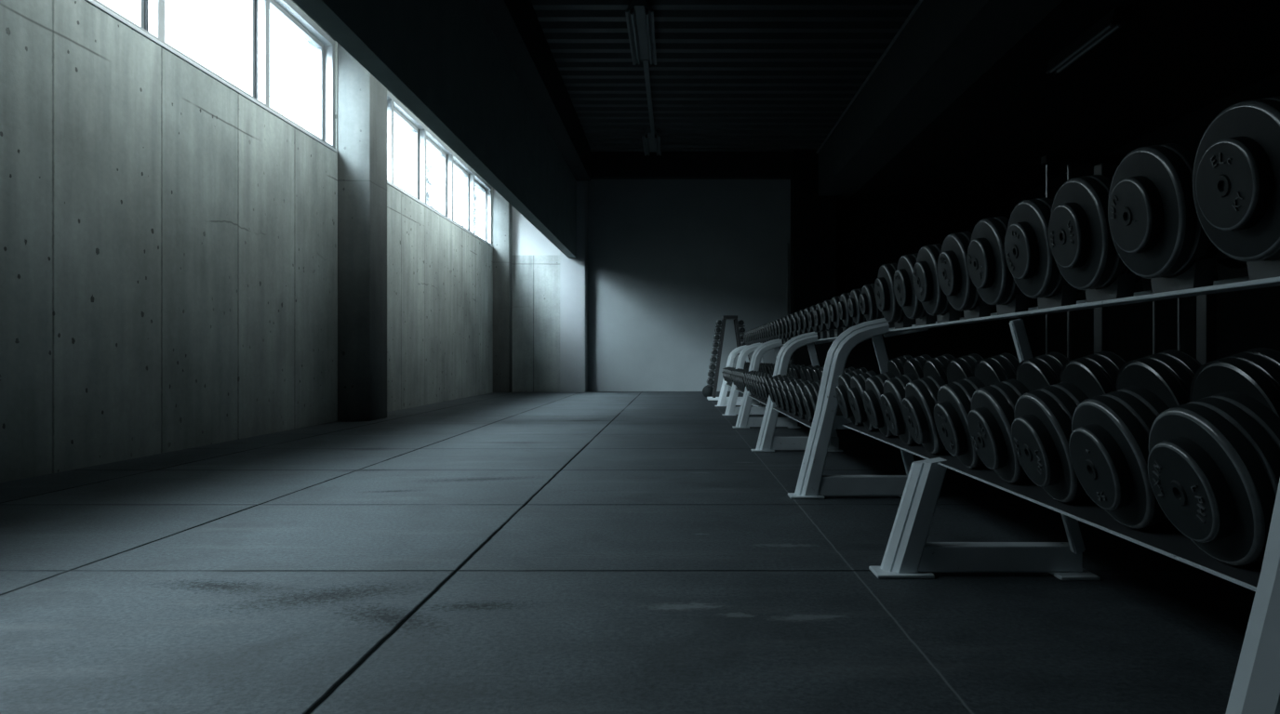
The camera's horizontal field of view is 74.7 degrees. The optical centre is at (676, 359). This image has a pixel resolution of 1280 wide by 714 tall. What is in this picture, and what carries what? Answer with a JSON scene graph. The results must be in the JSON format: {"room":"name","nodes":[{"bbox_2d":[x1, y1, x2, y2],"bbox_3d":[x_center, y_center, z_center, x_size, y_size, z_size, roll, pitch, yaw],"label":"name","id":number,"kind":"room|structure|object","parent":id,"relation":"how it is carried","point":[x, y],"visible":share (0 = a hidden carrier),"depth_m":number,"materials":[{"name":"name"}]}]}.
{"room":"gym","nodes":[
{"label":"gym","id":0,"kind":"room"},
{"bbox_2d":[0,0,493,483],"bbox_3d":[-3.860,-1.800,7.000,0.320,4.960,20.400,0,0,0],"label":"wall","id":1,"kind":"structure","parent":0,"point":[168,240],"depth_m":6.04,"materials":[{"name":"concrete"}]},
{"bbox_2d":[85,0,337,152],"bbox_3d":[-3.794,-2.853,5.260,0.212,1.214,7.720,0,0,0],"label":"window","id":2,"kind":"structure","parent":1,"relation":"in","point":[148,15],"depth_m":7.58,"materials":[{"name":"metal"}]},
{"bbox_2d":[386,90,493,247],"bbox_3d":[-3.794,-2.853,13.290,0.212,1.214,7.140,0,0,0],"label":"window","id":3,"kind":"structure","parent":1,"relation":"in","point":[421,134],"depth_m":13.37,"materials":[{"name":"metal"}]},
{"bbox_2d":[337,42,386,421],"bbox_3d":[-3.522,-1.800,9.420,0.355,4.960,0.560,0,0,0],"label":"pillar","id":4,"kind":"structure","parent":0,"point":[362,100],"depth_m":9.14,"materials":[{"name":"concrete"}]},
{"bbox_2d":[292,0,576,257],"bbox_3d":[-2.129,-2.837,7.010,0.198,1.565,20.020,0,0,0],"label":"beam","id":5,"kind":"structure","parent":0,"point":[443,60],"depth_m":8.16,"materials":[{"name":"paint"}]},
{"bbox_2d":[493,187,512,392],"bbox_3d":[-3.535,-1.800,17.040,0.330,4.960,0.320,0,0,0],"label":"pillar","id":6,"kind":"structure","parent":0,"point":[502,209],"depth_m":16.88,"materials":[{"name":"concrete"}]},
{"bbox_2d":[475,0,590,181],"bbox_3d":[-2.000,-3.950,7.010,0.520,0.660,20.020,0,0,0],"label":"beam","id":7,"kind":"structure","parent":0,"point":[515,25],"depth_m":11.07,"materials":[{"name":"black paint"}]},
{"bbox_2d":[511,206,559,392],"bbox_3d":[-3.190,-1.800,17.400,1.660,4.960,0.400,0,0,0],"label":"wall","id":8,"kind":"structure","parent":0,"point":[536,279],"depth_m":17.20,"materials":[{"name":"concrete"}]},
{"bbox_2d":[560,181,587,392],"bbox_3d":[-2.110,-1.800,17.310,0.500,4.960,0.580,0,0,0],"label":"pillar","id":9,"kind":"structure","parent":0,"point":[573,271],"depth_m":17.02,"materials":[{"name":"grey paint"}]},
{"bbox_2d":[0,391,1255,713],"bbox_3d":[1.575,0.755,7.350,11.250,0.150,21.100,0,0,0],"label":"floor","id":10,"kind":"structure","parent":0,"point":[587,553],"depth_m":2.49,"materials":[{"name":"rubber"}]},
{"bbox_2d":[702,386,713,398],"bbox_3d":[0.560,0.570,14.550,0.220,0.220,0.220,0,0,0],"label":"medicine ball","id":11,"kind":"object","parent":10,"relation":"on","point":[707,392],"visible":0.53,"depth_m":14.47,"materials":[{"name":"black rubber"}]},
{"bbox_2d":[706,315,748,400],"bbox_3d":[0.890,-0.015,13.900,0.750,1.390,0.420,0,0,0],"label":"dumbbell rack","id":12,"kind":"object","parent":10,"relation":"on","point":[725,318],"visible":0.66,"depth_m":13.71,"materials":[{"name":"black metal"}]},
{"bbox_2d":[706,378,714,386],"bbox_3d":[0.565,0.380,13.900,0.114,0.114,0.318,0,0,0],"label":"dumbbell","id":13,"kind":"object","parent":12,"relation":"on","point":[710,382],"visible":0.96,"depth_m":13.76,"materials":[{"name":"metal"}]},
{"bbox_2d":[707,372,715,377],"bbox_3d":[0.583,0.258,13.900,0.112,0.112,0.312,0,0,0],"label":"dumbbell","id":14,"kind":"object","parent":12,"relation":"on","point":[710,374],"visible":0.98,"depth_m":13.76,"materials":[{"name":"metal"}]},
{"bbox_2d":[708,364,716,370],"bbox_3d":[0.601,0.136,13.900,0.109,0.109,0.306,0,0,0],"label":"dumbbell","id":15,"kind":"object","parent":12,"relation":"on","point":[711,366],"visible":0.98,"depth_m":13.76,"materials":[{"name":"metal"}]},
{"bbox_2d":[709,356,717,362],"bbox_3d":[0.619,0.014,13.900,0.106,0.106,0.300,0,0,0],"label":"dumbbell","id":16,"kind":"object","parent":12,"relation":"on","point":[713,359],"visible":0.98,"depth_m":13.76,"materials":[{"name":"metal"}]},
{"bbox_2d":[711,349,718,355],"bbox_3d":[0.637,-0.108,13.900,0.103,0.103,0.294,0,0,0],"label":"dumbbell","id":17,"kind":"object","parent":12,"relation":"on","point":[713,352],"visible":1,"depth_m":13.77,"materials":[{"name":"metal"}]},
{"bbox_2d":[712,342,719,347],"bbox_3d":[0.654,-0.230,13.900,0.100,0.100,0.288,0,0,0],"label":"dumbbell","id":18,"kind":"object","parent":12,"relation":"on","point":[714,344],"visible":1,"depth_m":13.77,"materials":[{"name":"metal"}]},
{"bbox_2d":[714,342,763,406],"bbox_3d":[0.896,0.222,11.100,0.682,0.916,1.970,0,0,0],"label":"dumbbell rack","id":19,"kind":"object","parent":10,"relation":"on","point":[722,401],"visible":0.21,"depth_m":12.00,"materials":[{"name":"white metal"}]},
{"bbox_2d":[726,362,749,383],"bbox_3d":[0.845,0.196,10.784,0.391,0.306,0.227,0,0,0],"label":"dumbbell","id":20,"kind":"object","parent":19,"relation":"on","point":[727,373],"visible":0.23,"depth_m":10.75,"materials":[{"name":"metal"}]},
{"bbox_2d":[729,363,749,383],"bbox_3d":[0.845,0.196,10.253,0.391,0.306,0.227,0,0,0],"label":"dumbbell","id":21,"kind":"object","parent":19,"relation":"on","point":[730,374],"visible":0.17,"depth_m":10.21,"materials":[{"name":"metal"}]},
{"bbox_2d":[721,339,783,415],"bbox_3d":[0.896,0.222,9.205,0.682,0.916,1.840,0,0,0],"label":"dumbbell rack","id":22,"kind":"object","parent":10,"relation":"on","point":[731,409],"visible":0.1,"depth_m":10.04,"materials":[{"name":"grey metal"}]},
{"bbox_2d":[733,362,762,389],"bbox_3d":[0.845,0.196,9.402,0.391,0.306,0.227,0,0,0],"label":"dumbbell","id":23,"kind":"object","parent":22,"relation":"on","point":[760,363],"visible":0.16,"depth_m":9.37,"materials":[{"name":"metal"}]},
{"bbox_2d":[735,362,764,390],"bbox_3d":[0.845,0.196,9.155,0.391,0.306,0.227,0,0,0],"label":"dumbbell","id":24,"kind":"object","parent":22,"relation":"on","point":[737,376],"visible":0.22,"depth_m":9.12,"materials":[{"name":"metal"}]},
{"bbox_2d":[737,362,767,390],"bbox_3d":[0.845,0.196,8.908,0.391,0.306,0.227,0,0,0],"label":"dumbbell","id":25,"kind":"object","parent":22,"relation":"on","point":[760,366],"visible":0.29,"depth_m":8.87,"materials":[{"name":"metal"}]},
{"bbox_2d":[738,362,769,388],"bbox_3d":[0.845,0.196,8.661,0.391,0.306,0.227,0,0,0],"label":"dumbbell","id":26,"kind":"object","parent":22,"relation":"on","point":[763,367],"visible":0.24,"depth_m":8.63,"materials":[{"name":"metal"}]},
{"bbox_2d":[740,363,773,389],"bbox_3d":[0.845,0.196,8.414,0.391,0.306,0.227,0,0,0],"label":"dumbbell","id":27,"kind":"object","parent":22,"relation":"on","point":[766,366],"visible":0.3,"depth_m":8.37,"materials":[{"name":"metal"}]},
{"bbox_2d":[758,325,763,342],"bbox_3d":[1.110,-0.303,9.727,0.316,0.228,0.197,0,0,0],"label":"dumbbell","id":28,"kind":"object","parent":22,"relation":"on","point":[759,335],"visible":0.18,"depth_m":9.69,"materials":[{"name":"metal"}]},
{"bbox_2d":[760,325,766,342],"bbox_3d":[1.110,-0.303,9.498,0.316,0.228,0.197,0,0,0],"label":"dumbbell","id":29,"kind":"object","parent":22,"relation":"on","point":[762,326],"visible":0.24,"depth_m":9.46,"materials":[{"name":"metal"}]},
{"bbox_2d":[761,324,768,342],"bbox_3d":[1.110,-0.303,9.269,0.316,0.228,0.197,0,0,0],"label":"dumbbell","id":30,"kind":"object","parent":22,"relation":"on","point":[763,329],"visible":0.26,"depth_m":9.23,"materials":[{"name":"metal"}]},
{"bbox_2d":[764,323,770,341],"bbox_3d":[1.110,-0.303,9.041,0.316,0.228,0.197,0,0,0],"label":"dumbbell","id":31,"kind":"object","parent":22,"relation":"on","point":[766,333],"visible":0.25,"depth_m":9.00,"materials":[{"name":"metal"}]},
{"bbox_2d":[766,322,773,340],"bbox_3d":[1.110,-0.303,8.812,0.316,0.228,0.197,0,0,0],"label":"dumbbell","id":32,"kind":"object","parent":22,"relation":"on","point":[768,325],"visible":0.22,"depth_m":8.77,"materials":[{"name":"metal"}]},
{"bbox_2d":[769,321,775,340],"bbox_3d":[1.110,-0.303,8.583,0.316,0.228,0.197,0,0,0],"label":"dumbbell","id":33,"kind":"object","parent":22,"relation":"on","point":[771,323],"visible":0.26,"depth_m":8.54,"materials":[{"name":"metal"}]},
{"bbox_2d":[771,320,778,339],"bbox_3d":[1.110,-0.303,8.354,0.316,0.228,0.197,0,0,0],"label":"dumbbell","id":34,"kind":"object","parent":22,"relation":"on","point":[774,322],"visible":0.23,"depth_m":8.31,"materials":[{"name":"metal"}]},
{"bbox_2d":[732,332,820,428],"bbox_3d":[0.896,0.222,7.250,0.682,0.916,2.090,0,0,0],"label":"dumbbell rack","id":35,"kind":"object","parent":10,"relation":"on","point":[743,421],"visible":0.27,"depth_m":8.21,"materials":[{"name":"grey metal"}]},
{"bbox_2d":[750,372,761,399],"bbox_3d":[0.845,0.196,7.324,0.391,0.306,0.227,0,0,0],"label":"dumbbell","id":36,"kind":"object","parent":35,"relation":"on","point":[753,375],"visible":0.24,"depth_m":7.29,"materials":[{"name":"metal"}]},
{"bbox_2d":[748,394,767,404],"bbox_3d":[0.970,0.270,7.237,0.530,0.186,2.065,0,0,0],"label":"shelf","id":37,"kind":"object","parent":35,"relation":"attached to","point":[751,397],"depth_m":7.46,"materials":[{"name":"grey metal"}]},
{"bbox_2d":[743,363,774,395],"bbox_3d":[0.845,0.196,8.066,0.391,0.306,0.227,0,0,0],"label":"dumbbell","id":38,"kind":"object","parent":35,"relation":"on","point":[768,366],"visible":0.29,"depth_m":8.03,"materials":[{"name":"metal"}]},
{"bbox_2d":[746,364,774,396],"bbox_3d":[0.845,0.196,7.819,0.391,0.306,0.227,0,0,0],"label":"dumbbell","id":39,"kind":"object","parent":35,"relation":"on","point":[771,366],"visible":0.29,"depth_m":7.79,"materials":[{"name":"metal"}]},
{"bbox_2d":[747,366,774,397],"bbox_3d":[0.845,0.196,7.571,0.391,0.306,0.227,0,0,0],"label":"dumbbell","id":40,"kind":"object","parent":35,"relation":"on","point":[750,375],"visible":0.16,"depth_m":7.53,"materials":[{"name":"metal"}]},
{"bbox_2d":[752,363,791,399],"bbox_3d":[0.845,0.196,7.076,0.391,0.306,0.227,0,0,0],"label":"dumbbell","id":41,"kind":"object","parent":35,"relation":"on","point":[756,375],"visible":0.14,"depth_m":7.04,"materials":[{"name":"metal"}]},
{"bbox_2d":[755,364,795,401],"bbox_3d":[0.845,0.196,6.829,0.391,0.306,0.227,0,0,0],"label":"dumbbell","id":42,"kind":"object","parent":35,"relation":"on","point":[788,375],"visible":0.18,"depth_m":6.79,"materials":[{"name":"metal"}]},
{"bbox_2d":[773,319,783,339],"bbox_3d":[1.110,-0.303,8.110,0.316,0.228,0.197,0,0,0],"label":"dumbbell","id":43,"kind":"object","parent":35,"relation":"on","point":[777,320],"visible":0.28,"depth_m":8.07,"materials":[{"name":"metal"}]},
{"bbox_2d":[759,364,799,400],"bbox_3d":[0.845,0.196,6.581,0.391,0.306,0.227,0,0,0],"label":"dumbbell","id":44,"kind":"object","parent":35,"relation":"on","point":[791,373],"visible":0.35,"depth_m":6.55,"materials":[{"name":"metal"}]},
{"bbox_2d":[777,318,787,338],"bbox_3d":[1.110,-0.303,7.850,0.316,0.228,0.197,0,0,0],"label":"dumbbell","id":45,"kind":"object","parent":35,"relation":"on","point":[780,319],"visible":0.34,"depth_m":7.81,"materials":[{"name":"metal"}]},
{"bbox_2d":[761,364,805,399],"bbox_3d":[0.845,0.196,6.334,0.391,0.306,0.227,0,0,0],"label":"dumbbell","id":46,"kind":"object","parent":35,"relation":"on","point":[796,370],"visible":0.28,"depth_m":6.28,"materials":[{"name":"metal"}]},
{"bbox_2d":[781,316,789,338],"bbox_3d":[1.110,-0.303,7.590,0.316,0.228,0.197,0,0,0],"label":"dumbbell","id":47,"kind":"object","parent":35,"relation":"on","point":[783,330],"visible":0.21,"depth_m":7.55,"materials":[{"name":"metal"}]},
{"bbox_2d":[785,315,793,337],"bbox_3d":[1.110,-0.303,7.330,0.316,0.228,0.197,0,0,0],"label":"dumbbell","id":48,"kind":"object","parent":35,"relation":"on","point":[787,328],"visible":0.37,"depth_m":7.29,"materials":[{"name":"metal"}]},
{"bbox_2d":[788,313,798,336],"bbox_3d":[1.110,-0.303,7.070,0.316,0.228,0.197,0,0,0],"label":"dumbbell","id":49,"kind":"object","parent":35,"relation":"on","point":[791,324],"visible":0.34,"depth_m":7.03,"materials":[{"name":"metal"}]},
{"bbox_2d":[792,311,802,335],"bbox_3d":[1.110,-0.303,6.810,0.316,0.228,0.197,0,0,0],"label":"dumbbell","id":50,"kind":"object","parent":35,"relation":"on","point":[796,314],"visible":0.26,"depth_m":6.77,"materials":[{"name":"metal"}]},
{"bbox_2d":[797,309,807,333],"bbox_3d":[1.110,-0.303,6.550,0.316,0.228,0.197,0,0,0],"label":"dumbbell","id":51,"kind":"object","parent":35,"relation":"on","point":[802,312],"visible":0.34,"depth_m":6.50,"materials":[{"name":"metal"}]},
{"bbox_2d":[802,307,813,333],"bbox_3d":[1.110,-0.303,6.290,0.316,0.228,0.197,0,0,0],"label":"dumbbell","id":52,"kind":"object","parent":35,"relation":"on","point":[806,323],"visible":0.3,"depth_m":6.24,"materials":[{"name":"metal"}]},
{"bbox_2d":[750,317,916,452],"bbox_3d":[0.896,0.222,5.188,0.682,0.916,2.055,0,0,0],"label":"dumbbell rack","id":53,"kind":"object","parent":10,"relation":"on","point":[766,442],"visible":0.41,"depth_m":6.13,"materials":[{"name":"grey metal"}]},
{"bbox_2d":[767,364,813,408],"bbox_3d":[0.845,0.196,5.971,0.391,0.306,0.227,0,0,0],"label":"dumbbell","id":54,"kind":"object","parent":53,"relation":"on","point":[803,369],"visible":0.3,"depth_m":5.93,"materials":[{"name":"metal"}]},
{"bbox_2d":[771,365,819,410],"bbox_3d":[0.845,0.196,5.693,0.391,0.306,0.227,0,0,0],"label":"dumbbell","id":55,"kind":"object","parent":53,"relation":"on","point":[808,371],"visible":0.34,"depth_m":5.65,"materials":[{"name":"metal"}]},
{"bbox_2d":[776,365,824,413],"bbox_3d":[0.845,0.196,5.415,0.391,0.306,0.227,0,0,0],"label":"dumbbell","id":56,"kind":"object","parent":53,"relation":"on","point":[816,371],"visible":0.35,"depth_m":5.37,"materials":[{"name":"metal"}]},
{"bbox_2d":[782,369,823,415],"bbox_3d":[0.845,0.196,5.138,0.391,0.306,0.227,0,0,0],"label":"dumbbell","id":57,"kind":"object","parent":53,"relation":"on","point":[786,383],"visible":0.28,"depth_m":5.10,"materials":[{"name":"metal"}]},
{"bbox_2d":[773,406,842,426],"bbox_3d":[0.970,0.270,5.175,0.530,0.186,2.030,0,0,0],"label":"shelf","id":58,"kind":"object","parent":53,"relation":"attached to","point":[804,421],"depth_m":5.01,"materials":[{"name":"grey metal"}]},
{"bbox_2d":[787,377,839,419],"bbox_3d":[0.845,0.196,4.860,0.391,0.306,0.227,0,0,0],"label":"dumbbell","id":59,"kind":"object","parent":53,"relation":"on","point":[793,384],"visible":0.2,"depth_m":4.82,"materials":[{"name":"metal"}]},
{"bbox_2d":[808,305,822,333],"bbox_3d":[1.110,-0.303,6.020,0.316,0.228,0.197,0,0,0],"label":"dumbbell","id":60,"kind":"object","parent":53,"relation":"on","point":[811,320],"visible":0.34,"depth_m":5.98,"materials":[{"name":"metal"}]},
{"bbox_2d":[813,302,827,331],"bbox_3d":[1.110,-0.303,5.760,0.316,0.228,0.197,0,0,0],"label":"dumbbell","id":61,"kind":"object","parent":53,"relation":"on","point":[818,312],"visible":0.38,"depth_m":5.71,"materials":[{"name":"metal"}]},
{"bbox_2d":[794,366,854,422],"bbox_3d":[0.845,0.196,4.582,0.391,0.306,0.227,0,0,0],"label":"dumbbell","id":62,"kind":"object","parent":53,"relation":"on","point":[800,393],"visible":0.3,"depth_m":4.54,"materials":[{"name":"metal"}]},
{"bbox_2d":[821,299,837,330],"bbox_3d":[1.110,-0.303,5.480,0.316,0.228,0.197,0,0,0],"label":"dumbbell","id":63,"kind":"object","parent":53,"relation":"on","point":[825,315],"visible":0.39,"depth_m":5.43,"materials":[{"name":"metal"}]},
{"bbox_2d":[801,367,867,419],"bbox_3d":[0.845,0.196,4.304,0.391,0.306,0.227,0,0,0],"label":"dumbbell","id":64,"kind":"object","parent":53,"relation":"on","point":[811,391],"visible":0.37,"depth_m":4.25,"materials":[{"name":"metal"}]},
{"bbox_2d":[828,296,845,328],"bbox_3d":[1.110,-0.303,5.190,0.316,0.228,0.197,0,0,0],"label":"dumbbell","id":65,"kind":"object","parent":53,"relation":"on","point":[838,323],"visible":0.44,"depth_m":5.14,"materials":[{"name":"metal"}]},
{"bbox_2d":[847,288,866,324],"bbox_3d":[1.110,-0.303,4.620,0.316,0.228,0.197,0,0,0],"label":"dumbbell","id":66,"kind":"object","parent":53,"relation":"on","point":[853,302],"visible":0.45,"depth_m":4.57,"materials":[{"name":"metal"}]},
{"bbox_2d":[838,293,883,326],"bbox_3d":[1.110,-0.303,4.910,0.316,0.228,0.197,0,0,0],"label":"dumbbell","id":67,"kind":"object","parent":53,"relation":"on","point":[843,309],"visible":0.42,"depth_m":4.86,"materials":[{"name":"metal"}]},
{"bbox_2d":[859,283,881,321],"bbox_3d":[1.110,-0.303,4.330,0.316,0.228,0.197,0,0,0],"label":"dumbbell","id":68,"kind":"object","parent":53,"relation":"on","point":[868,305],"visible":0.41,"depth_m":4.28,"materials":[{"name":"metal"}]},
{"bbox_2d":[787,257,1279,713],"bbox_3d":[0.927,0.228,2.535,0.745,0.904,3.270,0,0,0],"label":"dumbbell rack","id":69,"kind":"object","parent":10,"relation":"on","point":[908,554],"visible":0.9,"depth_m":2.57,"materials":[{"name":"grey metal"}]},
{"bbox_2d":[835,354,913,426],"bbox_3d":[0.964,0.147,3.925,0.429,0.334,0.250,0,0,0],"label":"dumbbell","id":70,"kind":"object","parent":69,"relation":"on","point":[895,366],"visible":0.37,"depth_m":3.88,"materials":[{"name":"metal"}]},
{"bbox_2d":[847,354,932,431],"bbox_3d":[0.964,0.147,3.645,0.429,0.334,0.250,0,0,0],"label":"dumbbell","id":71,"kind":"object","parent":69,"relation":"on","point":[913,366],"visible":0.41,"depth_m":3.59,"materials":[{"name":"metal"}]},
{"bbox_2d":[874,263,905,322],"bbox_3d":[1.120,-0.325,3.930,0.362,0.310,0.276,0,0,0],"label":"dumbbell","id":72,"kind":"object","parent":69,"relation":"on","point":[886,302],"visible":0.38,"depth_m":3.86,"materials":[{"name":"metal"}]},
{"bbox_2d":[862,354,955,438],"bbox_3d":[0.964,0.147,3.350,0.429,0.334,0.250,0,0,0],"label":"dumbbell","id":73,"kind":"object","parent":69,"relation":"on","point":[938,366],"visible":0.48,"depth_m":3.30,"materials":[{"name":"metal"}]},
{"bbox_2d":[893,253,926,319],"bbox_3d":[1.120,-0.325,3.575,0.362,0.310,0.277,0,0,0],"label":"dumbbell","id":74,"kind":"object","parent":69,"relation":"on","point":[913,308],"visible":0.42,"depth_m":3.52,"materials":[{"name":"metal"}]},
{"bbox_2d":[880,353,983,445],"bbox_3d":[0.964,0.147,3.050,0.429,0.334,0.250,0,0,0],"label":"dumbbell","id":75,"kind":"object","parent":69,"relation":"on","point":[963,367],"visible":0.44,"depth_m":3.00,"materials":[{"name":"metal"}]},
{"bbox_2d":[912,243,951,315],"bbox_3d":[1.120,-0.325,3.280,0.362,0.310,0.276,0,0,0],"label":"dumbbell","id":76,"kind":"object","parent":69,"relation":"on","point":[927,289],"visible":0.48,"depth_m":3.22,"materials":[{"name":"metal"}]},
{"bbox_2d":[901,352,1019,454],"bbox_3d":[0.964,0.147,2.755,0.429,0.334,0.250,0,0,0],"label":"dumbbell","id":77,"kind":"object","parent":69,"relation":"on","point":[920,400],"visible":0.48,"depth_m":2.69,"materials":[{"name":"metal"}]},
{"bbox_2d":[937,231,1037,311],"bbox_3d":[1.120,-0.325,2.965,0.362,0.310,0.276,0,0,0],"label":"dumbbell","id":78,"kind":"object","parent":69,"relation":"on","point":[954,280],"visible":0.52,"depth_m":2.90,"materials":[{"name":"metal"}]},
{"bbox_2d":[933,351,1069,468],"bbox_3d":[0.964,0.147,2.405,0.429,0.334,0.250,0,0,0],"label":"dumbbell","id":79,"kind":"object","parent":69,"relation":"on","point":[952,410],"visible":0.5,"depth_m":2.35,"materials":[{"name":"metal"}]},
{"bbox_2d":[967,216,1083,306],"bbox_3d":[1.121,-0.325,2.655,0.361,0.310,0.277,0,0,0],"label":"dumbbell","id":80,"kind":"object","parent":69,"relation":"on","point":[989,272],"visible":0.48,"depth_m":2.59,"materials":[{"name":"metal"}]},
{"bbox_2d":[967,350,1126,483],"bbox_3d":[0.964,0.147,2.120,0.429,0.334,0.250,0,0,0],"label":"dumbbell","id":81,"kind":"object","parent":69,"relation":"on","point":[991,417],"visible":0.57,"depth_m":2.06,"materials":[{"name":"metal"}]},
{"bbox_2d":[844,422,1263,587],"bbox_3d":[1.026,0.253,2.535,0.417,0.152,3.220,0,0,0],"label":"shelf","id":82,"kind":"object","parent":69,"relation":"attached to","point":[1164,539],"depth_m":1.65,"materials":[{"name":"grey metal"}]},
{"bbox_2d":[1004,197,1141,298],"bbox_3d":[1.120,-0.325,2.345,0.362,0.310,0.276,0,0,0],"label":"dumbbell","id":83,"kind":"object","parent":69,"relation":"on","point":[1031,261],"visible":0.47,"depth_m":2.28,"materials":[{"name":"metal"}]},
{"bbox_2d":[1011,349,1201,503],"bbox_3d":[0.964,0.147,1.835,0.429,0.334,0.250,0,0,0],"label":"dumbbell","id":84,"kind":"object","parent":69,"relation":"on","point":[1041,428],"visible":0.59,"depth_m":1.77,"materials":[{"name":"metal"}]},
{"bbox_2d":[1048,174,1219,290],"bbox_3d":[1.121,-0.325,2.060,0.361,0.310,0.277,0,0,0],"label":"dumbbell","id":85,"kind":"object","parent":69,"relation":"on","point":[1084,251],"visible":0.52,"depth_m":2.00,"materials":[{"name":"metal"}]},
{"bbox_2d":[1068,347,1279,529],"bbox_3d":[0.964,0.147,1.555,0.429,0.334,0.250,0,0,0],"label":"dumbbell","id":86,"kind":"object","parent":69,"relation":"on","point":[1109,443],"visible":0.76,"depth_m":1.50,"materials":[{"name":"metal"}]},
{"bbox_2d":[1107,143,1247,279],"bbox_3d":[1.121,-0.325,1.765,0.361,0.310,0.277,0,0,0],"label":"dumbbell","id":87,"kind":"object","parent":69,"relation":"on","point":[1156,231],"visible":0.63,"depth_m":1.70,"materials":[{"name":"metal"}]},
{"bbox_2d":[1147,391,1279,566],"bbox_3d":[0.964,0.147,1.285,0.429,0.334,0.250,0,0,0],"label":"dumbbell","id":88,"kind":"object","parent":69,"relation":"on","point":[1214,460],"visible":0.95,"depth_m":1.22,"materials":[{"name":"metal"}]},
{"bbox_2d":[1192,96,1279,262],"bbox_3d":[1.120,-0.325,1.455,0.361,0.310,0.277,0,0,0],"label":"dumbbell","id":89,"kind":"object","parent":69,"relation":"on","point":[1236,170],"visible":1,"depth_m":1.43,"materials":[{"name":"metal"}]},
{"bbox_2d":[1040,154,1215,365],"bbox_3d":[2.210,-0.152,4.075,1.020,1.665,0.450,0,0,0],"label":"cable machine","id":90,"kind":"object","parent":10,"relation":"on","point":[1206,304],"visible":0.09,"depth_m":4.03,"materials":[{"name":"metal"}]},
{"bbox_2d":[590,151,792,179],"bbox_3d":[0.525,-4.025,17.425,4.770,0.510,0.250,0,0,0],"label":"beam","id":91,"kind":"structure","parent":0,"point":[604,165],"depth_m":17.30,"materials":[{"name":"black paint"}]},
{"bbox_2d":[530,0,919,151],"bbox_3d":[1.575,-4.405,7.395,11.250,0.250,21.190,0,0,0],"label":"ceiling","id":92,"kind":"structure","parent":0,"point":[727,75],"depth_m":12.29,"materials":[{"name":"metal"}]},
{"bbox_2d":[625,0,656,65],"bbox_3d":[-0.440,-4.197,10.850,0.340,0.166,1.800,0,0,0],"label":"ceiling light","id":93,"kind":"object","parent":92,"relation":"attached to","point":[639,15],"visible":1,"depth_m":10.63,"materials":[{"name":"grey metal"}]},
{"bbox_2d":[642,59,654,133],"bbox_3d":[-0.435,-4.230,13.650,0.070,0.080,3.800,0,0,0],"label":"cable trunking","id":94,"kind":"object","parent":92,"relation":"attached to","point":[645,61],"visible":0.86,"depth_m":13.21,"materials":[{"name":"grey metal"}]},
{"bbox_2d":[641,128,661,156],"bbox_3d":[-0.470,-4.197,16.275,0.340,0.166,1.450,0,0,0],"label":"ceiling light","id":95,"kind":"object","parent":92,"relation":"attached to","point":[651,141],"visible":1,"depth_m":16.11,"materials":[{"name":"grey metal"}]},
{"bbox_2d":[587,179,1010,391],"bbox_3d":[2.670,-1.800,17.700,9.060,4.960,0.300,0,0,0],"label":"wall","id":96,"kind":"structure","parent":0,"point":[668,260],"depth_m":17.55,"materials":[{"name":"grey paint"}]},
{"bbox_2d":[790,149,836,367],"bbox_3d":[2.840,-1.800,17.350,0.880,4.960,0.400,0,0,0],"label":"pillar","id":97,"kind":"structure","parent":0,"point":[813,217],"depth_m":17.15,"materials":[{"name":"black paint"}]},
{"bbox_2d":[848,0,1279,199],"bbox_3d":[5.300,-3.430,7.275,3.400,0.180,20.550,0,0,0],"label":"ceiling","id":98,"kind":"structure","parent":0,"point":[1170,60],"depth_m":10.53,"materials":[{"name":"black paint"}]},
{"bbox_2d":[1045,7,1126,74],"bbox_3d":[4.200,-3.257,8.650,0.150,0.166,1.400,0,0,0],"label":"ceiling light","id":99,"kind":"object","parent":98,"relation":"attached to","point":[1114,20],"visible":1,"depth_m":8.49,"materials":[{"name":"grey metal"}]},
{"bbox_2d":[1010,71,1279,362],"bbox_3d":[7.100,-1.800,7.175,0.200,4.960,20.750,0,0,0],"label":"wall","id":100,"kind":"structure","parent":0,"point":[1249,319],"depth_m":11.88,"materials":[{"name":"black paint"}]},
{"bbox_3d":[3.255,-3.810,7.275,0.690,0.940,20.550,0,0,0],"label":"beam","id":101,"kind":"structure","parent":0},
{"bbox_2d":[815,0,923,153],"bbox_3d":[2.885,-4.225,7.150,0.042,0.044,20.100,0,0,0],"label":"conduit","id":102,"kind":"object","parent":101,"relation":"attached to","point":[919,3],"visible":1,"depth_m":12.06,"materials":[{"name":"black metal"}]},
{"label":"outside","id":103,"kind":"structure","parent":0,"visible":0},
{"bbox_3d":[-42.025,0.790,30.000,75.950,0.180,120.000,0,0,0],"label":"ground","id":104,"kind":"structure","parent":103,"visible":0},
{"bbox_2d":[426,156,439,211],"bbox_3d":[-11.057,-4.141,37.015,3.870,9.681,3.431,0,0,0],"label":"conifer tree","id":105,"kind":"object","parent":104,"relation":"on","point":[428,169],"visible":0.09,"depth_m":36.97,"materials":[{"name":"grey plant"}]},
{"bbox_2d":[455,187,476,234],"bbox_3d":[-11.410,-5.425,46.913,4.296,12.250,4.321,0,0,0],"label":"conifer tree","id":106,"kind":"object","parent":104,"relation":"on","point":[461,200],"visible":0.02,"depth_m":46.88,"materials":[{"name":"grey plant"}]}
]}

